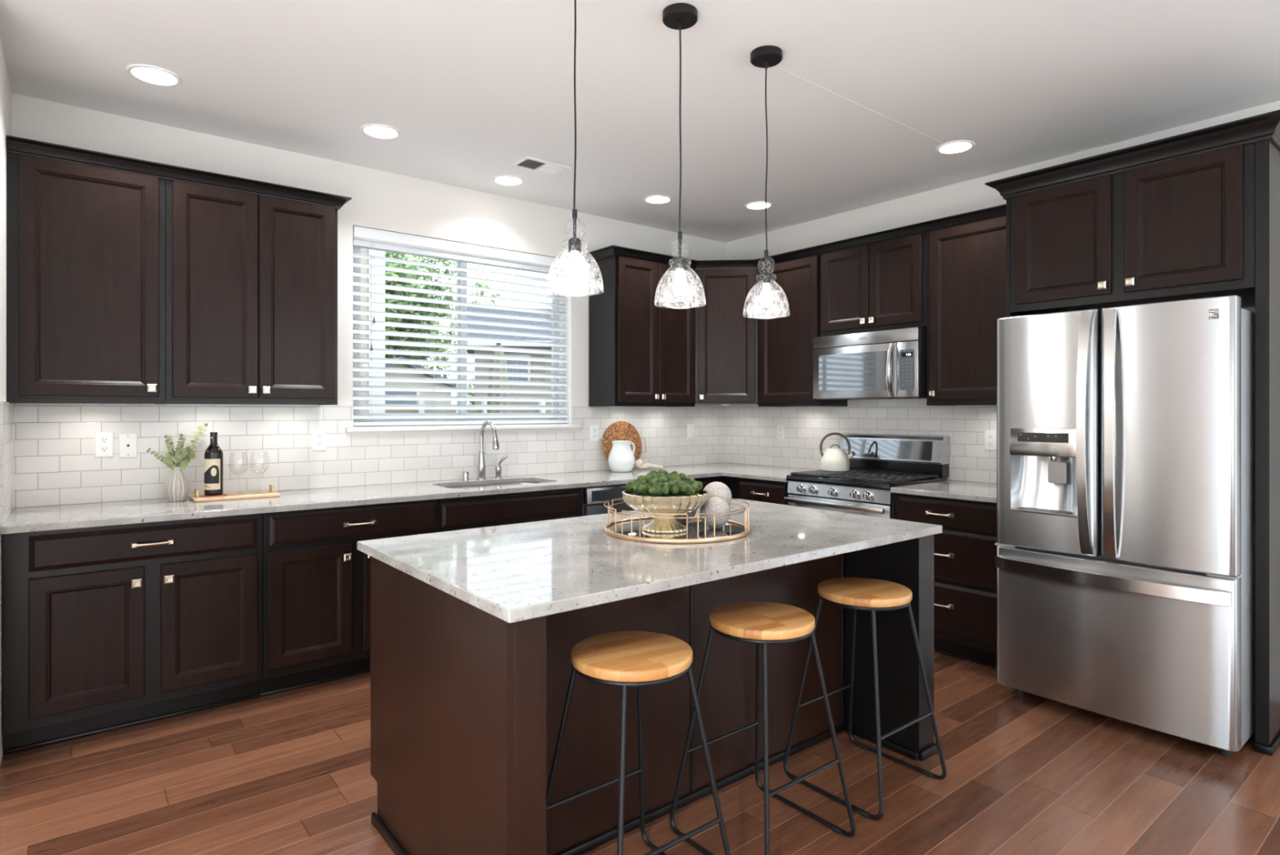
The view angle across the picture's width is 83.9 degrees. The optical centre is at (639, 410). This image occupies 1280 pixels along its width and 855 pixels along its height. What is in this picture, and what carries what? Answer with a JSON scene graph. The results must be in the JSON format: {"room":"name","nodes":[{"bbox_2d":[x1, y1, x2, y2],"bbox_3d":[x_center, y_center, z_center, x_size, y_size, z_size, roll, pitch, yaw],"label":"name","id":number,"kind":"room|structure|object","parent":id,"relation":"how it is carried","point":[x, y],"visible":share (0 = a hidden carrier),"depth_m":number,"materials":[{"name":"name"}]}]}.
{"room":"kitchen","nodes":[
{"label":"kitchen","id":0,"kind":"room"},
{"bbox_2d":[0,32,13,764],"bbox_3d":[-2.590,-0.045,2.803,0.138,2.800,0.998,0,0,-39],"label":"wall","id":1,"kind":"structure","parent":0,"point":[5,88],"depth_m":2.85,"materials":[{"name":"white paint"}]},
{"bbox_2d":[11,93,725,507],"bbox_3d":[-1.108,-0.045,4.732,4.900,2.800,0.168,0,0,-39],"label":"wall","id":2,"kind":"structure","parent":0,"point":[55,463],"depth_m":4.13,"materials":[{"name":"white tile"}]},
{"bbox_2d":[7,152,165,404],"bbox_3d":[-2.519,-0.564,3.258,0.553,1.062,0.363,0,0,-39],"label":"upper cabinet","id":3,"kind":"object","parent":2,"relation":"attached to","point":[86,244],"visible":0.99,"depth_m":3.13,"materials":[{"name":"brown wood"}]},
{"bbox_2d":[94,431,113,457],"bbox_3d":[-2.585,0.163,3.433,0.074,0.120,0.008,0,0,-39],"label":"outlet","id":4,"kind":"object","parent":2,"relation":"attached to","point":[104,441],"visible":1,"depth_m":3.43,"materials":[{"name":"white plastic"}]},
{"bbox_2d":[99,437,108,443],"bbox_3d":[-2.583,0.141,3.431,0.034,0.027,0.002,0,0,-39],"label":"socket","id":5,"kind":"object","parent":4,"relation":"attached to","point":[102,440],"depth_m":3.43,"materials":[{"name":"white plastic"}]},
{"bbox_2d":[99,446,108,452],"bbox_3d":[-2.583,0.185,3.431,0.034,0.027,0.002,0,0,-39],"label":"socket","id":6,"kind":"object","parent":4,"relation":"attached to","point":[102,449],"depth_m":3.43,"materials":[{"name":"white plastic"}]},
{"bbox_2d":[119,432,137,457],"bbox_3d":[-2.511,0.169,3.491,0.074,0.120,0.010,0,0,-39],"label":"cable plate","id":7,"kind":"object","parent":2,"relation":"attached to","point":[127,442],"visible":1,"depth_m":3.49,"materials":[{"name":"white plastic"}]},
{"bbox_2d":[165,179,337,404],"bbox_3d":[-2.002,-0.564,3.673,0.768,1.062,0.363,0,0,-39],"label":"upper cabinet","id":8,"kind":"object","parent":2,"relation":"attached to","point":[251,279],"visible":0.95,"depth_m":3.52,"materials":[{"name":"brown wood"}]},
{"bbox_2d":[5,134,351,209],"bbox_3d":[-2.196,-1.111,3.516,1.381,0.057,0.379,0,0,-39],"label":"crown molding","id":9,"kind":"structure","parent":8,"relation":"attached to","point":[15,144],"depth_m":3.30,"materials":[{"name":"brown wood"}]},
{"bbox_2d":[312,429,326,450],"bbox_3d":[-1.822,0.165,4.045,0.074,0.120,0.008,0,0,-39],"label":"outlet","id":10,"kind":"object","parent":2,"relation":"attached to","point":[319,436],"visible":1,"depth_m":4.04,"materials":[{"name":"white plastic"}]},
{"bbox_2d":[316,433,322,438],"bbox_3d":[-1.821,0.143,4.043,0.034,0.027,0.002,0,0,-39],"label":"socket","id":11,"kind":"object","parent":10,"relation":"attached to","point":[318,435],"depth_m":4.04,"materials":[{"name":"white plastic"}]},
{"bbox_2d":[316,441,322,446],"bbox_3d":[-1.821,0.187,4.043,0.034,0.027,0.002,0,0,-39],"label":"socket","id":12,"kind":"object","parent":10,"relation":"attached to","point":[318,443],"depth_m":4.04,"materials":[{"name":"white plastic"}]},
{"bbox_2d":[346,246,582,431],"bbox_3d":[-1.114,-0.484,4.709,1.640,1.215,0.175,0,0,-39],"label":"window","id":13,"kind":"structure","parent":2,"relation":"in","point":[355,250],"depth_m":4.72,"materials":[{"name":"white plastic"}]},
{"bbox_2d":[352,226,569,425],"bbox_3d":[-1.111,-0.500,4.673,1.504,1.175,0.072,0,0,-39],"label":"window blind","id":14,"kind":"object","parent":13,"relation":"attached to","point":[374,239],"visible":0.91,"depth_m":4.60,"materials":[{"name":"white plastic"}]},
{"bbox_2d":[590,425,598,441],"bbox_3d":[-0.333,0.164,5.240,0.074,0.120,0.008,0,0,-39],"label":"outlet","id":15,"kind":"object","parent":2,"relation":"attached to","point":[593,428],"visible":1,"depth_m":5.23,"materials":[{"name":"white plastic"}]},
{"bbox_2d":[588,255,694,406],"bbox_3d":[0.037,-0.564,5.309,0.766,1.062,0.363,0,0,-39],"label":"upper cabinet","id":16,"kind":"object","parent":2,"relation":"attached to","point":[642,353],"visible":0.98,"depth_m":5.14,"materials":[{"name":"brown wood"}]},
{"bbox_2d":[582,203,1006,269],"bbox_3d":[1.009,-1.111,4.828,2.891,0.057,0.921,0,0,25],"label":"crown molding","id":17,"kind":"structure","parent":16,"relation":"attached to","point":[999,211],"depth_m":4.91,"materials":[{"name":"brown wood"}]},
{"bbox_2d":[687,423,693,438],"bbox_3d":[0.418,0.164,5.842,0.074,0.120,0.010,0,0,-39],"label":"light switch","id":18,"kind":"object","parent":2,"relation":"attached to","point":[690,426],"visible":1,"depth_m":5.84,"materials":[{"name":"white plastic"}]},
{"bbox_2d":[694,267,758,404],"bbox_3d":[0.679,-0.574,5.639,0.658,1.042,0.651,0,0,-39],"label":"upper cabinet","id":19,"kind":"object","parent":2,"relation":"attached to","point":[726,340],"visible":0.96,"depth_m":5.41,"materials":[{"name":"brown wood"}]},
{"bbox_2d":[0,0,1279,242],"bbox_3d":[-0.453,-1.495,0.480,9.300,0.100,7.900,0,0,-39],"label":"ceiling","id":20,"kind":"structure","parent":0,"point":[472,89],"depth_m":3.12,"materials":[{"name":"white paint"}]},
{"bbox_2d":[126,64,182,86],"bbox_3d":[-2.089,-1.441,3.062,0.196,0.007,0.196,0,0,-39],"label":"recessed light","id":21,"kind":"object","parent":20,"relation":"in","point":[153,75],"visible":1,"depth_m":3.06,"materials":[{"name":"white paint"}]},
{"bbox_2d":[360,124,400,139],"bbox_3d":[-1.339,-1.441,3.677,0.196,0.007,0.196,0,0,-39],"label":"recessed light","id":22,"kind":"object","parent":20,"relation":"in","point":[381,131],"visible":1,"depth_m":3.68,"materials":[{"name":"white"}]},
{"bbox_2d":[492,174,524,186],"bbox_3d":[-0.824,-1.441,4.455,0.196,0.007,0.196,0,0,-39],"label":"recessed light","id":23,"kind":"object","parent":20,"relation":"in","point":[504,180],"visible":1,"depth_m":4.44,"materials":[{"name":"white"}]},
{"bbox_2d":[511,155,570,176],"bbox_3d":[-0.584,-1.441,4.198,0.300,0.008,0.180,0,0,-39],"label":"ceiling vent","id":24,"kind":"object","parent":20,"relation":"in","point":[530,163],"visible":1,"depth_m":4.19,"materials":[{"name":"white metal"}]},
{"bbox_2d":[545,0,604,293],"bbox_3d":[-0.210,-0.915,2.297,0.189,1.059,0.189,0,0,-39],"label":"pendant lamp","id":25,"kind":"object","parent":20,"relation":"hanging from","point":[575,269],"visible":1,"depth_m":2.29,"materials":[{"name":"white"}]},
{"bbox_2d":[568,208,581,253],"bbox_3d":[-0.210,-0.582,2.297,0.042,0.137,0.041,0,0,-39],"label":"socket","id":26,"kind":"object","parent":25,"relation":"attached to","point":[574,243],"depth_m":2.29,"materials":[{"name":"silver metal"}]},
{"bbox_2d":[643,195,671,204],"bbox_3d":[0.121,-1.441,4.855,0.196,0.007,0.196,0,0,-39],"label":"recessed light","id":27,"kind":"object","parent":20,"relation":"in","point":[653,199],"visible":1,"depth_m":4.86,"materials":[{"name":"white"}]},
{"bbox_2d":[653,2,706,306],"bbox_3d":[0.145,-0.915,2.582,0.189,1.059,0.189,0,0,-39],"label":"pendant lamp","id":28,"kind":"object","parent":20,"relation":"hanging from","point":[679,15],"visible":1,"depth_m":2.57,"materials":[{"name":"glass"}]},
{"bbox_2d":[674,231,685,270],"bbox_3d":[0.145,-0.582,2.582,0.042,0.137,0.041,0,0,-39],"label":"socket","id":29,"kind":"object","parent":28,"relation":"attached to","point":[679,261],"depth_m":2.57,"materials":[{"name":"silver metal"}]},
{"bbox_2d":[744,200,773,209],"bbox_3d":[0.832,-1.441,4.995,0.196,0.007,0.196,0,0,-39],"label":"recessed light","id":30,"kind":"object","parent":20,"relation":"in","point":[757,205],"visible":0.97,"depth_m":4.99,"materials":[{"name":"white"}]},
{"bbox_2d":[742,44,790,316],"bbox_3d":[0.510,-0.915,2.875,0.189,1.059,0.189,0,0,32],"label":"pendant lamp","id":31,"kind":"object","parent":20,"relation":"hanging from","point":[766,56],"visible":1,"depth_m":2.86,"materials":[{"name":"white"}]},
{"bbox_2d":[760,249,771,284],"bbox_3d":[0.510,-0.582,2.875,0.042,0.137,0.041,0,0,32],"label":"socket","id":32,"kind":"object","parent":31,"relation":"attached to","point":[766,277],"depth_m":2.86,"materials":[{"name":"silver metal"}]},
{"bbox_2d":[778,67,942,143],"bbox_3d":[1.111,-1.444,3.421,1.340,0.001,0.008,0,0,-39],"label":"trim","id":33,"kind":"structure","parent":20,"relation":"attached to","point":[780,68],"depth_m":3.34,"materials":[{"name":"white paint"}]},
{"bbox_2d":[936,140,974,154],"bbox_3d":[1.726,-1.441,3.895,0.196,0.007,0.196,0,0,-39],"label":"recessed light","id":34,"kind":"object","parent":20,"relation":"in","point":[957,146],"visible":1,"depth_m":3.89,"materials":[{"name":"white"}]},
{"bbox_2d":[0,650,1279,854],"bbox_3d":[-0.414,1.405,0.511,9.200,0.100,7.900,0,0,-39],"label":"floor","id":35,"kind":"structure","parent":0,"point":[286,772],"depth_m":2.56,"materials":[{"name":"brown wood"}]},
{"bbox_2d":[2,513,262,754],"bbox_3d":[-2.286,0.914,3.249,0.905,0.882,0.668,0,0,-39],"label":"base cabinet","id":36,"kind":"object","parent":35,"relation":"on","point":[105,628],"visible":0.97,"depth_m":2.98,"materials":[{"name":"brown wood"}]},
{"bbox_2d":[258,498,438,696],"bbox_3d":[-1.598,0.914,3.801,0.852,0.882,0.668,0,0,-39],"label":"base cabinet","id":37,"kind":"object","parent":35,"relation":"on","point":[317,581],"visible":0.62,"depth_m":3.47,"materials":[{"name":"brown wood"}]},
{"bbox_2d":[438,487,582,532],"bbox_3d":[-0.900,0.914,4.367,0.940,0.882,0.658,0,0,-39],"label":"base cabinet","id":38,"kind":"object","parent":35,"relation":"on","point":[487,510],"visible":0.16,"depth_m":4.10,"materials":[{"name":"brown wood"}]},
{"bbox_2d":[582,483,635,515],"bbox_3d":[-0.285,0.911,4.860,0.624,0.868,0.638,0,0,-39],"label":"dishwasher","id":39,"kind":"object","parent":35,"relation":"on","point":[594,498],"visible":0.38,"depth_m":4.50,"materials":[{"name":"silver metal"}]},
{"bbox_2d":[546,631,730,854],"bbox_3d":[-0.022,1.002,1.944,0.434,0.705,0.416,0,0,-39],"label":"bar stool","id":40,"kind":"object","parent":35,"relation":"on","point":[623,659],"visible":1,"depth_m":1.91,"materials":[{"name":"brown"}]},
{"bbox_2d":[370,534,937,854],"bbox_3d":[0.123,0.914,2.622,1.926,0.882,1.017,0,0,-39],"label":"kitchen island","id":41,"kind":"object","parent":35,"relation":"on","point":[468,702],"visible":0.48,"depth_m":2.26,"materials":[{"name":"brown wood"}]},
{"bbox_2d":[356,498,942,622],"bbox_3d":[0.105,0.456,2.578,1.870,0.030,1.069,0,0,-39],"label":"island countertop","id":42,"kind":"structure","parent":41,"relation":"on","point":[515,572],"depth_m":2.18,"materials":[{"name":"stone"}]},
{"bbox_2d":[603,497,750,543],"bbox_3d":[0.135,0.391,2.627,0.540,0.100,0.540,0,0,-39],"label":"wire tray","id":43,"kind":"object","parent":42,"relation":"on","point":[628,529],"visible":0.66,"depth_m":2.50,"materials":[{"name":"gold metal"}]},
{"bbox_2d":[622,489,708,533],"bbox_3d":[0.092,0.363,2.593,0.316,0.137,0.316,0,0,-39],"label":"pedestal bowl","id":44,"kind":"object","parent":43,"relation":"on","point":[658,504],"visible":0.87,"depth_m":2.50,"materials":[{"name":"beige metal"}]},
{"bbox_2d":[625,469,702,497],"bbox_3d":[0.088,0.262,2.594,0.276,0.102,0.286,0,0,9],"label":"moss","id":45,"kind":"object","parent":44,"relation":"in","point":[660,482],"visible":1,"depth_m":2.51,"materials":[{"name":"green plant"}]},
{"bbox_2d":[607,518,745,538],"bbox_3d":[0.135,0.436,2.627,0.511,0.007,0.511,0,0,-39],"label":"mirror","id":46,"kind":"object","parent":43,"relation":"on","point":[732,529],"depth_m":2.55,"materials":[{"name":"white mirror"}]},
{"bbox_2d":[675,509,697,522],"bbox_3d":[0.166,0.375,2.769,0.114,0.114,0.114,0,0,-39],"label":"ball","id":47,"kind":"object","parent":43,"relation":"on","point":[692,513],"visible":0.29,"depth_m":2.73,"materials":[{"name":"grey stone"}]},
{"bbox_2d":[699,497,730,528],"bbox_3d":[0.278,0.375,2.628,0.114,0.114,0.114,0,0,-39],"label":"ball","id":48,"kind":"object","parent":43,"relation":"on","point":[713,504],"visible":0.91,"depth_m":2.59,"materials":[{"name":"grey stone"}]},
{"bbox_2d":[703,481,731,504],"bbox_3d":[0.294,0.328,2.730,0.114,0.114,0.114,0,0,-39],"label":"ball","id":49,"kind":"object","parent":48,"relation":"on","point":[715,489],"visible":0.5,"depth_m":2.69,"materials":[{"name":"white stone"}]},
{"bbox_2d":[694,475,722,489],"bbox_3d":[0.194,0.914,5.245,0.595,0.882,0.658,0,0,-39],"label":"base cabinet","id":50,"kind":"object","parent":35,"relation":"on","point":[705,481],"visible":0.02,"depth_m":5.11,"materials":[{"name":"brown wood"}]},
{"bbox_2d":[722,475,790,505],"bbox_3d":[0.840,0.914,5.399,0.708,0.882,1.225,0,0,-39],"label":"base cabinet","id":51,"kind":"object","parent":35,"relation":"on","point":[757,490],"visible":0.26,"depth_m":4.93,"materials":[{"name":"brown wood"}]},
{"bbox_2d":[0,462,820,533],"bbox_3d":[-0.673,0.456,4.189,4.600,0.030,1.238,0,0,-39],"label":"countertop","id":52,"kind":"structure","parent":51,"relation":"on","point":[49,517],"depth_m":3.64,"materials":[{"name":"stone"}]},
{"bbox_2d":[164,466,189,502],"bbox_3d":[-2.271,0.357,3.489,0.107,0.168,0.107,0,0,-39],"label":"vase","id":53,"kind":"object","parent":52,"relation":"on","point":[176,486],"visible":1,"depth_m":3.46,"materials":[{"name":"white ceramic"}]},
{"bbox_2d":[146,447,176,467],"bbox_3d":[-2.316,0.254,3.445,0.128,0.158,0.028,0,0,-44],"label":"eucalyptus sprig","id":54,"kind":"object","parent":53,"relation":"in","point":[160,456],"visible":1,"depth_m":3.43,"materials":[{"name":"green plant"}]},
{"bbox_2d":[162,453,178,469],"bbox_3d":[-2.280,0.268,3.461,0.034,0.130,0.083,0,0,39],"label":"eucalyptus sprig","id":55,"kind":"object","parent":53,"relation":"in","point":[169,460],"visible":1,"depth_m":3.46,"materials":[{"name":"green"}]},
{"bbox_2d":[164,435,180,466],"bbox_3d":[-2.292,0.225,3.482,0.064,0.217,0.034,0,0,5],"label":"eucalyptus sprig","id":56,"kind":"object","parent":53,"relation":"in","point":[167,442],"visible":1,"depth_m":3.48,"materials":[{"name":"green plant"}]},
{"bbox_2d":[173,433,186,460],"bbox_3d":[-2.263,0.222,3.495,0.057,0.222,0.028,0,0,-39],"label":"eucalyptus sprig","id":57,"kind":"object","parent":53,"relation":"in","point":[180,446],"visible":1,"depth_m":3.50,"materials":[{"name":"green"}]},
{"bbox_2d":[175,446,195,470],"bbox_3d":[-2.242,0.254,3.493,0.103,0.158,0.032,0,0,-16],"label":"eucalyptus sprig","id":58,"kind":"object","parent":53,"relation":"in","point":[183,455],"visible":1,"depth_m":3.49,"materials":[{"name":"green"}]},
{"bbox_2d":[177,421,208,466],"bbox_3d":[-2.240,0.193,3.564,0.047,0.281,0.165,0,0,24],"label":"eucalyptus sprig","id":59,"kind":"object","parent":53,"relation":"in","point":[196,437],"visible":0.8,"depth_m":3.58,"materials":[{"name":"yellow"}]},
{"bbox_2d":[188,484,280,502],"bbox_3d":[-2.070,0.415,3.638,0.380,0.051,0.230,0,0,-39],"label":"serving tray","id":60,"kind":"object","parent":52,"relation":"on","point":[196,497],"visible":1,"depth_m":3.59,"materials":[{"name":"brown wood"}]},
{"bbox_2d":[200,493,226,497],"bbox_3d":[-2.131,0.422,3.557,0.116,0.004,0.116,0,0,-39],"label":"coaster","id":61,"kind":"object","parent":60,"relation":"on","point":[222,495],"visible":0.74,"depth_m":3.51,"materials":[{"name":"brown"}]},
{"bbox_2d":[204,431,223,495],"bbox_3d":[-2.131,0.262,3.557,0.082,0.314,0.083,0,0,-19],"label":"wine bottle","id":62,"kind":"object","parent":61,"relation":"on","point":[213,455],"visible":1,"depth_m":3.53,"materials":[{"name":"black glass"}]},
{"bbox_2d":[204,465,219,487],"bbox_3d":[-2.127,0.323,3.525,0.070,0.110,0.019,0,0,-8],"label":"label","id":63,"kind":"object","parent":62,"relation":"attached to","point":[211,473],"depth_m":3.52,"materials":[{"name":"beige"}]},
{"bbox_2d":[228,451,248,494],"bbox_3d":[-2.051,0.317,3.634,0.088,0.214,0.088,0,0,-39],"label":"wine glass","id":64,"kind":"object","parent":60,"relation":"on","point":[236,493],"visible":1,"depth_m":3.63,"materials":[{"name":"clear glass"}]},
{"bbox_2d":[249,450,269,493],"bbox_3d":[-1.975,0.317,3.695,0.088,0.214,0.088,0,0,-39],"label":"wine glass","id":65,"kind":"object","parent":60,"relation":"on","point":[255,451],"visible":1,"depth_m":3.69,"materials":[{"name":"clear glass"}]},
{"bbox_2d":[462,471,469,479],"bbox_3d":[-1.111,0.414,4.536,0.042,0.054,0.042,0,0,-39],"label":"air gap cap","id":66,"kind":"object","parent":52,"relation":"in","point":[465,474],"visible":1,"depth_m":4.52,"materials":[{"name":"silver metal"}]},
{"bbox_2d":[476,420,499,479],"bbox_3d":[-0.971,0.250,4.537,0.060,0.381,0.234,0,0,-39],"label":"kitchen faucet","id":67,"kind":"object","parent":52,"relation":"on","point":[481,464],"visible":1,"depth_m":4.58,"materials":[{"name":"silver metal"}]},
{"bbox_2d":[447,481,540,488],"bbox_3d":[-0.887,0.574,4.388,0.771,0.202,0.446,0,0,-39],"label":"sink","id":68,"kind":"object","parent":52,"relation":"in","point":[519,482],"visible":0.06,"depth_m":4.60,"materials":[{"name":"silver metal"}]},
{"bbox_2d":[494,454,507,478],"bbox_3d":[-0.914,0.363,4.672,0.087,0.154,0.050,0,0,24],"label":"handle","id":69,"kind":"object","parent":52,"relation":"on","point":[498,468],"visible":1,"depth_m":4.67,"materials":[{"name":"silver metal"}]},
{"bbox_2d":[608,440,635,471],"bbox_3d":[-0.135,0.329,5.178,0.194,0.222,0.194,0,0,6],"label":"pitcher","id":70,"kind":"object","parent":52,"relation":"on","point":[621,458],"visible":1,"depth_m":5.11,"materials":[{"name":"white ceramic"}]},
{"bbox_2d":[599,421,646,460],"bbox_3d":[-0.130,0.257,5.366,0.441,0.362,0.060,0,0,-39],"label":"woven tray","id":71,"kind":"object","parent":52,"relation":"on","point":[618,430],"visible":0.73,"depth_m":5.37,"materials":[{"name":"brown wicker"}]},
{"bbox_2d":[634,459,662,469],"bbox_3d":[0.067,0.400,5.348,0.245,0.076,0.077,0,0,-20],"label":"tea towel","id":72,"kind":"object","parent":52,"relation":"on","point":[638,464],"visible":0.98,"depth_m":5.31,"materials":[{"name":"fabric"}]},
{"bbox_2d":[670,600,855,854],"bbox_3d":[0.388,1.002,2.270,0.434,0.705,0.416,0,0,-39],"label":"bar stool","id":73,"kind":"object","parent":35,"relation":"on","point":[764,623],"visible":0.99,"depth_m":2.24,"materials":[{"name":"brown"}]},
{"bbox_2d":[783,577,946,820],"bbox_3d":[0.825,1.002,2.621,0.434,0.705,0.416,0,0,-39],"label":"bar stool","id":74,"kind":"object","parent":35,"relation":"on","point":[861,593],"visible":0.98,"depth_m":2.59,"materials":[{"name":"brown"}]},
{"bbox_2d":[783,433,950,519],"bbox_3d":[1.456,0.743,4.610,0.730,1.165,0.761,0,0,-39],"label":"gas range","id":75,"kind":"object","parent":35,"relation":"on","point":[880,463],"visible":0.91,"depth_m":4.54,"materials":[{"name":"silver metal"}]},
{"bbox_2d":[819,432,855,471],"bbox_3d":[1.329,0.275,4.839,0.199,0.260,0.193,0,0,-32],"label":"kettle","id":76,"kind":"object","parent":75,"relation":"on","point":[833,460],"visible":1,"depth_m":4.78,"materials":[{"name":"white metal"}]},
{"bbox_2d":[786,474,942,489],"bbox_3d":[1.438,0.441,4.595,0.600,0.036,0.761,0,0,-39],"label":"cooktop","id":77,"kind":"object","parent":75,"relation":"in","point":[846,482],"depth_m":4.39,"materials":[{"name":"black metal"}]},
{"bbox_2d":[894,493,996,668],"bbox_3d":[1.911,0.914,4.064,0.708,0.882,0.641,0,0,-39],"label":"base cabinet","id":78,"kind":"object","parent":35,"relation":"on","point":[965,552],"visible":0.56,"depth_m":3.81,"materials":[{"name":"brown wood"}]},
{"bbox_2d":[890,480,996,502],"bbox_3d":[1.920,0.456,4.074,0.700,0.030,0.648,0,0,-39],"label":"countertop","id":79,"kind":"structure","parent":78,"relation":"on","point":[952,489],"depth_m":4.00,"materials":[{"name":"stone"}]},
{"bbox_2d":[1006,197,1026,317],"bbox_3d":[2.126,0.130,3.807,0.688,2.450,0.018,0,0,-39],"label":"end panel","id":80,"kind":"object","parent":35,"relation":"on","point":[1009,314],"visible":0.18,"depth_m":3.59,"materials":[{"name":"brown wood"}]},
{"bbox_2d":[995,295,1254,756],"bbox_3d":[2.292,0.459,3.292,0.978,1.792,0.897,0,0,-39],"label":"refrigerator","id":81,"kind":"object","parent":35,"relation":"on","point":[1125,557],"visible":0.98,"depth_m":2.93,"materials":[{"name":"grey metal"}]},
{"bbox_2d":[1254,138,1279,755],"bbox_3d":[2.742,0.130,3.035,0.714,2.450,0.057,0,0,-39],"label":"end panel","id":82,"kind":"object","parent":35,"relation":"on","point":[1267,154],"visible":1,"depth_m":2.84,"materials":[{"name":"brown wood"}]},
{"bbox_2d":[725,100,1279,483],"bbox_3d":[3.168,-0.045,3.192,0.158,2.800,7.598,0,0,-39],"label":"wall","id":83,"kind":"structure","parent":0,"point":[751,432],"depth_m":4.94,"materials":[{"name":"white tile"}]},
{"bbox_2d":[777,424,784,439],"bbox_3d":[1.110,0.169,5.623,0.008,0.120,0.074,0,0,-39],"label":"outlet","id":84,"kind":"object","parent":83,"relation":"attached to","point":[780,428],"visible":1,"depth_m":5.62,"materials":[{"name":"white plastic"}]},
{"bbox_2d":[758,254,847,406],"bbox_3d":[1.190,-0.564,5.261,0.336,1.062,0.572,0,0,-39],"label":"upper cabinet","id":85,"kind":"object","parent":83,"relation":"attached to","point":[785,343],"visible":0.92,"depth_m":5.13,"materials":[{"name":"brown wood"}]},
{"bbox_2d":[821,233,926,336],"bbox_3d":[1.604,-0.806,4.723,0.363,0.578,0.778,0,0,-39],"label":"upper cabinet","id":86,"kind":"object","parent":83,"relation":"attached to","point":[882,286],"visible":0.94,"depth_m":4.58,"materials":[{"name":"brown wood"}]},
{"bbox_2d":[813,327,926,399],"bbox_3d":[1.565,-0.291,4.691,0.458,0.428,0.776,0,0,-39],"label":"microwave","id":87,"kind":"object","parent":86,"relation":"attached to","point":[888,364],"visible":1,"depth_m":4.53,"materials":[{"name":"silver metal"}]},
{"bbox_2d":[902,359,911,385],"bbox_3d":[1.627,-0.238,4.337,0.001,0.158,0.064,0,0,-39],"label":"keypad","id":88,"kind":"object","parent":87,"relation":"attached to","point":[906,363],"depth_m":4.34,"materials":[{"name":"grey"}]},
{"bbox_2d":[926,215,1006,405],"bbox_3d":[2.048,-0.564,4.169,0.363,1.062,0.633,0,0,-39],"label":"upper cabinet","id":89,"kind":"object","parent":83,"relation":"attached to","point":[966,264],"visible":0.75,"depth_m":4.14,"materials":[{"name":"brown wood"}]},
{"bbox_2d":[984,430,996,450],"bbox_3d":[2.139,0.179,4.340,0.008,0.120,0.074,0,0,-39],"label":"outlet","id":90,"kind":"object","parent":83,"relation":"attached to","point":[990,436],"visible":0.98,"depth_m":4.34,"materials":[{"name":"white plastic"}]},
{"bbox_2d":[987,434,993,439],"bbox_3d":[2.137,0.157,4.338,0.002,0.027,0.034,0,0,-39],"label":"socket","id":91,"kind":"object","parent":90,"relation":"attached to","point":[989,436],"depth_m":4.34,"materials":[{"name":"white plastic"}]},
{"bbox_2d":[1010,142,1254,315],"bbox_3d":[2.412,-0.795,3.416,0.738,0.600,0.946,0,0,-39],"label":"upper cabinet","id":92,"kind":"object","parent":83,"relation":"attached to","point":[1183,228],"visible":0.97,"depth_m":3.14,"materials":[{"name":"brown wood"}]},
{"bbox_2d":[985,109,1279,199],"bbox_3d":[2.413,-1.115,3.401,0.770,0.084,1.157,0,0,-39],"label":"crown molding","id":93,"kind":"structure","parent":92,"relation":"attached to","point":[1266,126],"depth_m":3.09,"materials":[{"name":"brown wood"}]},
{"label":"outside","id":94,"kind":"structure","parent":0,"visible":0},
{"bbox_3d":[-5.668,1.755,26.874,44.000,0.100,39.600,0,0,-39],"label":"ground","id":95,"kind":"structure","parent":94,"visible":0},
{"bbox_2d":[360,248,385,413],"bbox_3d":[-7.137,-0.845,8.771,6.050,5.100,6.200,0,0,-39],"label":"neighbor house","id":96,"kind":"structure","parent":95,"relation":"on","point":[363,251],"depth_m":8.19,"materials":[{"name":"beige"}]},
{"bbox_2d":[385,251,456,377],"bbox_3d":[-10.024,-2.896,29.052,5.876,9.207,5.656,0,0,-33],"label":"tree","id":97,"kind":"object","parent":95,"relation":"on","point":[391,255],"visible":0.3,"depth_m":28.55,"materials":[{"name":"green plant"}]},
{"bbox_2d":[385,356,456,404],"bbox_3d":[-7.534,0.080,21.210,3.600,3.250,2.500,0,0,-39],"label":"neighbor house","id":98,"kind":"structure","parent":95,"relation":"on","point":[387,365],"depth_m":20.64,"materials":[{"name":"beige"}]},
{"bbox_2d":[385,400,551,420],"bbox_3d":[-1.037,0.755,14.390,8.400,1.900,0.130,0,0,-39],"label":"fence","id":99,"kind":"object","parent":95,"relation":"on","point":[482,402],"visible":0.02,"depth_m":12.61,"materials":[{"name":"grey"}]},
{"bbox_2d":[466,281,501,404],"bbox_3d":[-8.007,-2.558,36.289,2.492,8.532,2.714,0,0,-10],"label":"tree","id":100,"kind":"object","parent":95,"relation":"on","point":[476,283],"visible":0.06,"depth_m":36.08,"materials":[{"name":"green plant"}]},
{"bbox_2d":[486,342,511,419],"bbox_3d":[-2.351,0.270,11.842,0.500,2.870,0.500,0,0,-39],"label":"patio umbrella","id":101,"kind":"object","parent":95,"relation":"on","point":[498,344],"visible":0.13,"depth_m":11.74,"materials":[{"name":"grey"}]},
{"bbox_2d":[466,306,551,404],"bbox_3d":[-1.074,-0.920,24.964,9.750,5.250,5.560,0,0,-11],"label":"neighbor house","id":102,"kind":"structure","parent":95,"relation":"on","point":[468,308],"depth_m":22.26,"materials":[{"name":"beige"}]},
{"bbox_2d":[488,354,493,378],"bbox_3d":[-4.465,-1.295,22.046,0.400,0.900,0.030,0,0,-11],"label":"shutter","id":103,"kind":"object","parent":102,"relation":"hanging from","point":[490,360],"depth_m":22.00,"materials":[{"name":"white plastic"}]},
{"bbox_2d":[531,355,544,381],"bbox_3d":[-3.188,-1.295,22.288,0.400,0.900,0.030,0,0,-11],"label":"shutter","id":104,"kind":"object","parent":102,"relation":"hanging from","point":[533,379],"depth_m":22.27,"materials":[{"name":"white plastic"}]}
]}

